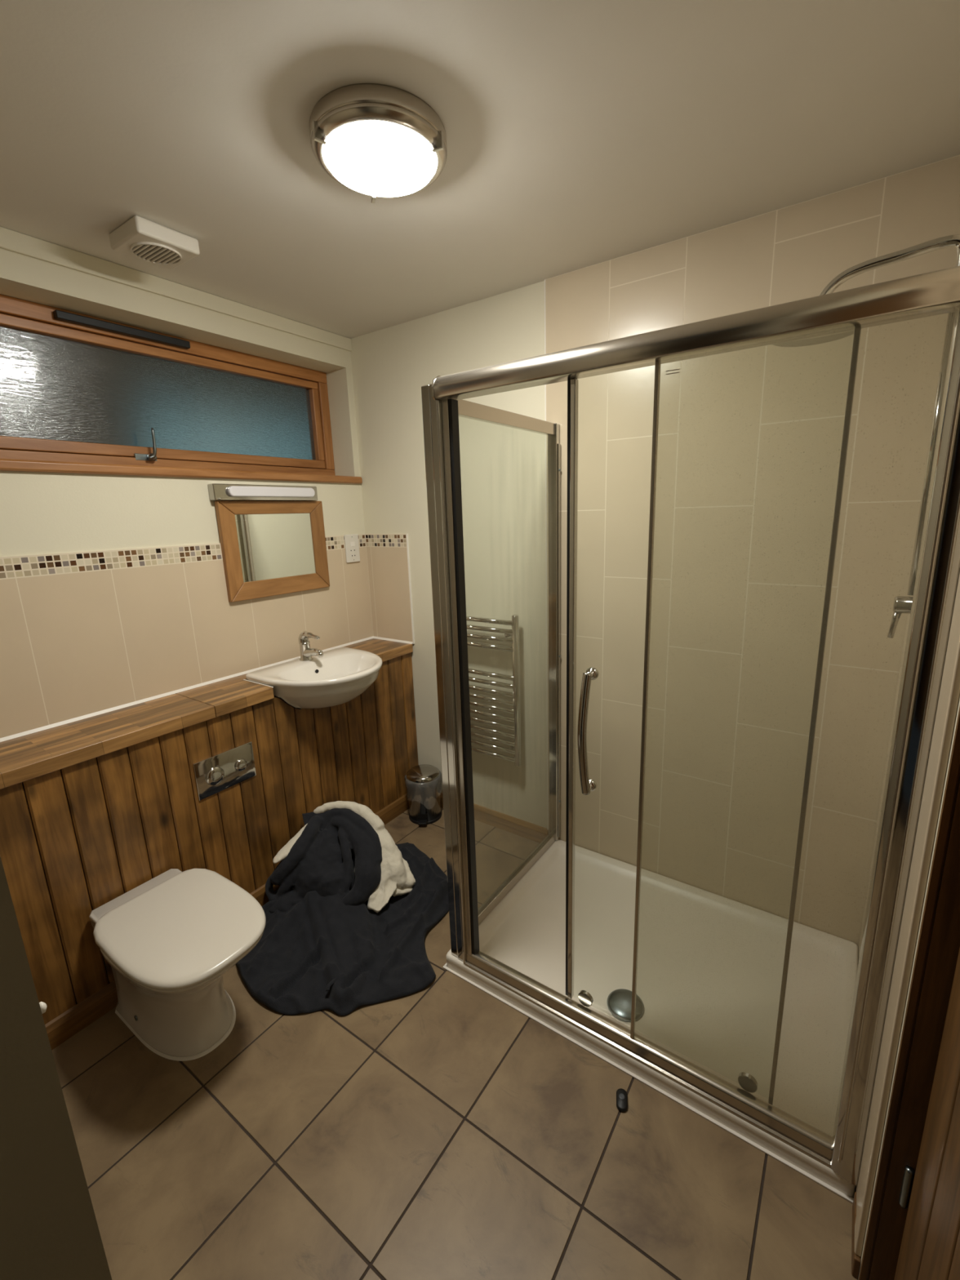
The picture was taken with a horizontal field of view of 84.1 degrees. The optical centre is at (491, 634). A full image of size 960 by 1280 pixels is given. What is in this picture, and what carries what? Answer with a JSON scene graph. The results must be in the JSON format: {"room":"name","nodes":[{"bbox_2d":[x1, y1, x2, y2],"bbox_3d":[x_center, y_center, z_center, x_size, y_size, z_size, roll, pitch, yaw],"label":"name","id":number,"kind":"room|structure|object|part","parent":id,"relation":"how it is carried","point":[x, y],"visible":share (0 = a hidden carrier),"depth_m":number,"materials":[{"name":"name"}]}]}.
{"room":"bathroom","nodes":[
{"label":"bathroom","id":0,"kind":"room"},
{"bbox_2d":[0,855,111,1279],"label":"door","id":1,"kind":"structure","parent":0,"point":[49,1229],"depth_m":0.67,"materials":[{"name":"beige paint"}]},
{"bbox_2d":[39,1001,46,1013],"bbox_3d":[-0.563,0.468,0.668,0.014,0.014,0.007,7,15,33],"label":"wall hook","id":2,"kind":"object","parent":1,"relation":"attached to","point":[42,1005],"visible":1,"depth_m":0.66,"materials":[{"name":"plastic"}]},
{"bbox_2d":[0,248,373,807],"bbox_3d":[-1.547,-0.013,1.839,0.266,2.419,3.200,7,15,33],"label":"wall","id":3,"kind":"structure","parent":0,"point":[113,594],"depth_m":1.95,"materials":[{"name":"beige tile"}]},
{"bbox_2d":[0,226,351,351],"bbox_3d":[-1.224,-1.242,1.875,0.012,0.057,1.890,7,15,33],"label":"trim","id":4,"kind":"structure","parent":3,"relation":"attached to","point":[10,240],"depth_m":1.89,"materials":[{"name":"beige paint"}]},
{"bbox_2d":[0,293,362,484],"bbox_3d":[-1.301,-0.876,2.014,0.236,0.553,1.880,7,15,33],"label":"window","id":5,"kind":"structure","parent":3,"relation":"in","point":[80,393],"depth_m":2.06,"materials":[{"name":"orange wood"}]},
{"bbox_2d":[53,309,190,349],"bbox_3d":[-1.344,-1.119,1.968,0.028,0.026,0.443,7,15,33],"label":"vent","id":6,"kind":"object","parent":5,"relation":"attached to","point":[63,317],"depth_m":1.94,"materials":[{"name":"black plastic"}]},
{"bbox_3d":[-1.318,-0.733,2.059,0.049,0.119,0.035,7,15,33],"label":"fastener lever","id":7,"kind":"part","parent":5,"relation":"part of","materials":[{"name":"grey metal"}]},
{"bbox_3d":[-1.372,-0.901,2.057,0.005,0.356,1.650,7,15,33],"label":"pane","id":8,"kind":"part","parent":5,"relation":"part of","materials":[{"name":"blue glass"}]},
{"bbox_3d":[-1.379,-1.085,2.016,0.061,0.032,1.710,7,15,33],"label":"sash rail","id":9,"kind":"part","parent":5,"relation":"part of","materials":[{"name":"orange wood"}]},
{"bbox_3d":[-1.368,-0.715,2.100,0.061,0.040,1.710,7,15,33],"label":"sash rail","id":10,"kind":"part","parent":5,"relation":"part of","materials":[{"name":"orange wood"}]},
{"bbox_3d":[-1.377,-1.128,2.004,0.069,0.052,1.820,7,15,33],"label":"frame rail","id":11,"kind":"part","parent":5,"relation":"part of","materials":[{"name":"orange wood"}]},
{"bbox_3d":[-1.364,-0.670,2.108,0.069,0.045,1.820,7,15,33],"label":"frame rail","id":12,"kind":"part","parent":5,"relation":"part of","materials":[{"name":"orange wood"}]},
{"bbox_3d":[-1.265,-0.620,2.052,0.167,0.035,1.880,7,15,33],"label":"sill","id":13,"kind":"part","parent":5,"relation":"part of","materials":[{"name":"orange wood"}]},
{"bbox_2d":[208,483,317,500],"bbox_3d":[-0.970,-0.618,2.329,0.058,0.064,0.512,7,15,33],"label":"light","id":14,"kind":"object","parent":3,"relation":"attached to","point":[217,491],"visible":1,"depth_m":2.27,"materials":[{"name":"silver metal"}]},
{"bbox_2d":[227,485,315,497],"bbox_3d":[-0.949,-0.621,2.326,0.020,0.042,0.420,7,15,33],"label":"diffuser","id":15,"kind":"object","parent":14,"relation":"attached to","point":[233,491],"depth_m":2.30,"materials":[{"name":"white plastic"}]},
{"bbox_2d":[214,500,329,602],"bbox_3d":[-0.963,-0.388,2.405,0.026,0.415,0.517,7,15,33],"label":"wall mirror","id":16,"kind":"object","parent":3,"relation":"attached to","point":[268,548],"visible":1,"depth_m":2.38,"materials":[{"name":"brown wood"}]},
{"bbox_3d":[-1.087,-0.344,2.226,0.026,0.412,0.073,7,15,33],"label":"frame rail","id":17,"kind":"part","parent":16,"relation":"part of","materials":[{"name":"brown wood"}]},
{"bbox_3d":[-0.968,-0.562,2.365,0.025,0.056,0.513,7,15,33],"label":"frame rail","id":18,"kind":"part","parent":16,"relation":"part of","materials":[{"name":"brown wood"}]},
{"bbox_2d":[235,513,315,582],"bbox_3d":[-0.966,-0.398,2.409,0.006,0.292,0.387,7,15,33],"label":"mirror glass","id":19,"kind":"object","parent":16,"relation":"on","point":[270,548],"depth_m":2.40,"materials":[{"name":"silver metal"}]},
{"bbox_3d":[-0.958,-0.222,2.442,0.026,0.075,0.514,7,15,33],"label":"frame rail","id":20,"kind":"part","parent":16,"relation":"part of","materials":[{"name":"brown wood"}]},
{"bbox_3d":[-0.836,-0.433,2.586,0.025,0.411,0.065,7,15,33],"label":"frame rail","id":21,"kind":"part","parent":16,"relation":"part of","materials":[{"name":"brown wood"}]},
{"bbox_2d":[343,533,359,563],"bbox_3d":[-0.721,-0.445,2.762,0.012,0.143,0.088,7,15,33],"label":"socket","id":22,"kind":"object","parent":3,"relation":"attached to","point":[351,541],"visible":1,"depth_m":2.76,"materials":[{"name":"beige plastic"}]},
{"bbox_2d":[350,542,355,546],"bbox_3d":[-0.718,-0.466,2.755,0.002,0.024,0.030,7,15,33],"label":"shutter","id":23,"kind":"object","parent":3,"relation":"attached to","point":[352,544],"depth_m":2.75,"materials":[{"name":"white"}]},
{"bbox_2d":[51,807,857,1279],"bbox_3d":[-0.089,1.398,1.173,3.600,0.120,3.200,7,15,33],"label":"floor","id":24,"kind":"structure","parent":0,"point":[440,1131],"depth_m":1.32,"materials":[{"name":"brown tile"}]},
{"bbox_2d":[88,868,266,1061],"bbox_3d":[-0.941,1.042,1.646,0.593,0.413,0.358,7,15,33],"label":"toilet","id":25,"kind":"object","parent":24,"relation":"on","point":[169,942],"visible":1,"depth_m":1.58,"materials":[{"name":"beige ceramic"}]},
{"bbox_3d":[-0.906,0.856,1.575,0.495,0.021,0.358,7,15,33],"label":"lid","id":26,"kind":"part","parent":25,"relation":"part of","materials":[{"name":"beige plastic"}]},
{"bbox_3d":[-0.905,0.874,1.579,0.487,0.013,0.350,7,15,33],"label":"seat","id":27,"kind":"part","parent":25,"relation":"part of","materials":[{"name":"beige plastic"}]},
{"bbox_2d":[0,652,418,1024],"bbox_3d":[-0.947,0.698,2.163,0.023,0.856,1.887,7,15,33],"label":"panelling","id":28,"kind":"object","parent":24,"relation":"on","point":[67,855],"visible":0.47,"depth_m":1.87,"materials":[{"name":"brown wood"}]},
{"bbox_2d":[0,638,413,789],"bbox_3d":[-1.060,0.245,2.125,0.292,0.045,1.879,7,15,33],"label":"wooden ledge","id":29,"kind":"structure","parent":28,"relation":"on","point":[25,757],"depth_m":1.80,"materials":[{"name":"brown wood"}]},
{"bbox_2d":[297,631,323,661],"bbox_3d":[-0.815,0.056,2.409,0.147,0.136,0.058,7,15,33],"label":"tap","id":30,"kind":"object","parent":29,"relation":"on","point":[306,652],"visible":1,"depth_m":2.41,"materials":[{"name":"silver metal"}]},
{"bbox_3d":[-0.819,0.017,2.402,0.129,0.055,0.048,7,15,33],"label":"lever","id":31,"kind":"part","parent":30,"relation":"part of","materials":[{"name":"silver metal"}]},
{"bbox_3d":[-0.808,0.087,2.411,0.115,0.052,0.042,7,15,33],"label":"spout","id":32,"kind":"part","parent":30,"relation":"part of","materials":[{"name":"silver metal"}]},
{"bbox_2d":[243,647,382,709],"bbox_3d":[-0.714,0.216,2.358,0.450,0.160,0.544,7,15,33],"label":"washbasin","id":33,"kind":"object","parent":29,"relation":"in","point":[338,677],"visible":0.99,"depth_m":2.26,"materials":[{"name":"beige ceramic"}]},
{"bbox_2d":[192,741,256,800],"bbox_3d":[-0.997,0.515,2.012,0.022,0.145,0.227,7,15,33],"label":"flush plate","id":34,"kind":"object","parent":28,"relation":"attached to","point":[213,775],"visible":1,"depth_m":2.00,"materials":[{"name":"silver metal"}]},
{"bbox_2d":[44,793,408,1050],"bbox_3d":[-0.925,1.077,2.230,0.016,0.084,1.868,7,15,33],"label":"baseboard","id":35,"kind":"structure","parent":28,"relation":"attached to","point":[69,1023],"depth_m":1.71,"materials":[{"name":"brown wood"}]},
{"bbox_2d":[235,808,448,1015],"bbox_3d":[-0.495,0.991,2.081,0.825,0.386,0.910,7,15,33],"label":"towel","id":36,"kind":"object","parent":24,"relation":"on","point":[321,946],"visible":0.94,"depth_m":2.02,"materials":[{"name":"black fabric"}]},
{"bbox_2d":[272,800,415,912],"bbox_3d":[-0.584,0.935,2.220,0.533,0.373,0.292,0,13,8],"label":"towel","id":37,"kind":"object","parent":24,"relation":"on","point":[397,877],"visible":0.61,"depth_m":2.20,"materials":[{"name":"beige fabric"}]},
{"bbox_2d":[404,764,442,825],"bbox_3d":[-0.355,0.836,2.799,0.196,0.271,0.210,7,15,33],"label":"pedal bin","id":38,"kind":"object","parent":24,"relation":"on","point":[424,782],"visible":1,"depth_m":2.74,"materials":[{"name":"silver metal"}]},
{"bbox_3d":[-0.357,0.720,2.777,0.174,0.036,0.174,7,15,33],"label":"lid","id":39,"kind":"part","parent":38,"relation":"part of","materials":[{"name":"silver metal"}]},
{"bbox_2d":[616,1088,627,1111],"bbox_3d":[0.353,1.257,1.438,0.030,0.012,0.056,1,13,12],"label":"key fob","id":40,"kind":"object","parent":24,"relation":"on","point":[621,1094],"visible":1,"depth_m":1.43,"materials":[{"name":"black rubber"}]},
{"bbox_2d":[442,839,857,1203],"bbox_3d":[0.558,1.131,1.873,1.206,0.055,0.826,7,15,33],"label":"shower tray","id":41,"kind":"object","parent":24,"relation":"on","point":[710,965],"visible":0.83,"depth_m":1.77,"materials":[{"name":"white ceramic"}]},
{"bbox_2d":[421,266,959,1186],"bbox_3d":[0.528,0.196,1.653,1.213,1.864,0.840,7,15,33],"label":"shower enclosure","id":42,"kind":"object","parent":41,"relation":"on","point":[937,292],"visible":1,"depth_m":1.21,"materials":[{"name":"silver metal"}]},
{"bbox_3d":[-0.144,0.220,1.670,0.030,1.850,0.038,7,15,33],"label":"corner post","id":43,"kind":"part","parent":42,"relation":"part of","materials":[{"name":"silver metal"}]},
{"bbox_3d":[-0.121,0.223,1.653,0.026,1.850,0.041,7,15,33],"label":"corner post","id":44,"kind":"part","parent":42,"relation":"part of","materials":[{"name":"silver metal"}]},
{"bbox_3d":[-0.106,0.226,1.639,0.008,1.850,0.048,7,15,33],"label":"corner post","id":45,"kind":"part","parent":42,"relation":"part of","materials":[{"name":"silver metal"}]},
{"bbox_3d":[0.030,-0.732,1.798,0.026,0.045,0.746,7,15,33],"label":"rail","id":46,"kind":"part","parent":42,"relation":"part of","materials":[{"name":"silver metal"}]},
{"bbox_3d":[0.240,0.263,1.376,0.023,0.335,0.046,10,17,41],"label":"handle","id":47,"kind":"part","parent":42,"relation":"part of","materials":[{"name":"silver metal"}]},
{"bbox_3d":[0.329,-0.601,1.120,1.116,0.058,0.071,7,15,33],"label":"head rail","id":48,"kind":"part","parent":42,"relation":"part of","materials":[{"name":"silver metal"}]},
{"bbox_2d":[0,0,959,338],"bbox_3d":[-0.161,-1.067,0.613,3.600,0.100,3.200,7,15,33],"label":"ceiling","id":49,"kind":"structure","parent":0,"point":[580,134],"depth_m":1.21,"materials":[{"name":"paint"}]},
{"bbox_2d":[109,215,199,269],"bbox_3d":[-1.036,-1.198,1.641,0.180,0.051,0.182,7,15,33],"label":"fan","id":50,"kind":"object","parent":49,"relation":"attached to","point":[140,237],"visible":1,"depth_m":1.60,"materials":[{"name":"white plastic"}]},
{"bbox_2d":[129,241,182,265],"bbox_3d":[-1.035,-1.176,1.646,0.136,0.006,0.136,7,15,33],"label":"grille","id":51,"kind":"object","parent":50,"relation":"attached to","point":[159,253],"depth_m":1.64,"materials":[{"name":"beige plastic"}]},
{"bbox_2d":[309,83,447,203],"bbox_3d":[-0.257,-1.112,1.238,0.311,0.083,0.310,7,15,33],"label":"ceiling light","id":52,"kind":"object","parent":49,"relation":"attached to","point":[374,140],"visible":1,"depth_m":1.16,"materials":[{"name":"white glass"}]},
{"bbox_3d":[-0.257,-1.091,1.244,0.255,0.039,0.255,7,15,33],"label":"glass","id":53,"kind":"part","parent":52,"relation":"part of","materials":[{"name":"white glass"}]},
{"bbox_2d":[351,155,959,946],"bbox_3d":[0.690,-0.139,2.106,3.650,2.419,0.216,7,15,33],"label":"wall","id":54,"kind":"structure","parent":0,"point":[748,449],"depth_m":1.92,"materials":[{"name":"beige tile"}]},
{"bbox_2d":[466,614,521,766],"bbox_3d":[-0.041,0.242,2.544,0.434,0.720,0.078,7,15,33],"label":"towel radiator","id":55,"kind":"object","parent":54,"relation":"attached to","point":[514,748],"visible":0.6,"depth_m":2.46,"materials":[{"name":"silver metal"}]},
{"bbox_2d":[440,792,548,843],"bbox_3d":[-0.058,0.933,2.766,0.800,0.080,0.018,7,15,33],"label":"baseboard","id":56,"kind":"structure","parent":54,"relation":"attached to","point":[528,830],"depth_m":2.66,"materials":[{"name":"brown wood"}]},
{"bbox_2d":[854,572,959,1279],"bbox_3d":[0.520,0.240,0.463,0.112,2.419,3.200,7,15,33],"label":"wall","id":57,"kind":"structure","parent":0,"point":[948,701],"depth_m":0.96,"materials":[{"name":"beige paint"}]},
{"bbox_2d":[851,1191,861,1278],"bbox_3d":[0.787,1.292,1.148,0.012,0.050,0.134,7,15,33],"label":"baseboard","id":58,"kind":"structure","parent":57,"relation":"attached to","point":[855,1260],"depth_m":1.11,"materials":[{"name":"brown wood"}]},
{"bbox_2d":[773,234,959,638],"bbox_3d":[0.864,-0.431,1.300,0.382,0.874,0.200,7,15,33],"label":"shower head","id":59,"kind":"object","parent":57,"relation":"attached to","point":[902,604],"visible":0.54,"depth_m":1.21,"materials":[{"name":"silver metal"}]},
{"bbox_3d":[0.886,-0.794,1.195,0.282,0.120,0.022,7,15,33],"label":"arm","id":60,"kind":"part","parent":59,"relation":"part of","materials":[{"name":"silver metal"}]},
{"bbox_3d":[0.993,-0.027,1.309,0.023,0.075,0.020,7,15,33],"label":"valve lever","id":61,"kind":"part","parent":59,"relation":"part of","materials":[{"name":"silver metal"}]},
{"bbox_2d":[858,706,959,1279],"bbox_3d":[0.576,0.432,0.510,0.168,2.020,0.782,7,15,33],"label":"door","id":62,"kind":"structure","parent":57,"relation":"in","point":[913,1229],"depth_m":0.90,"materials":[{"name":"brown wood"}]}
]}

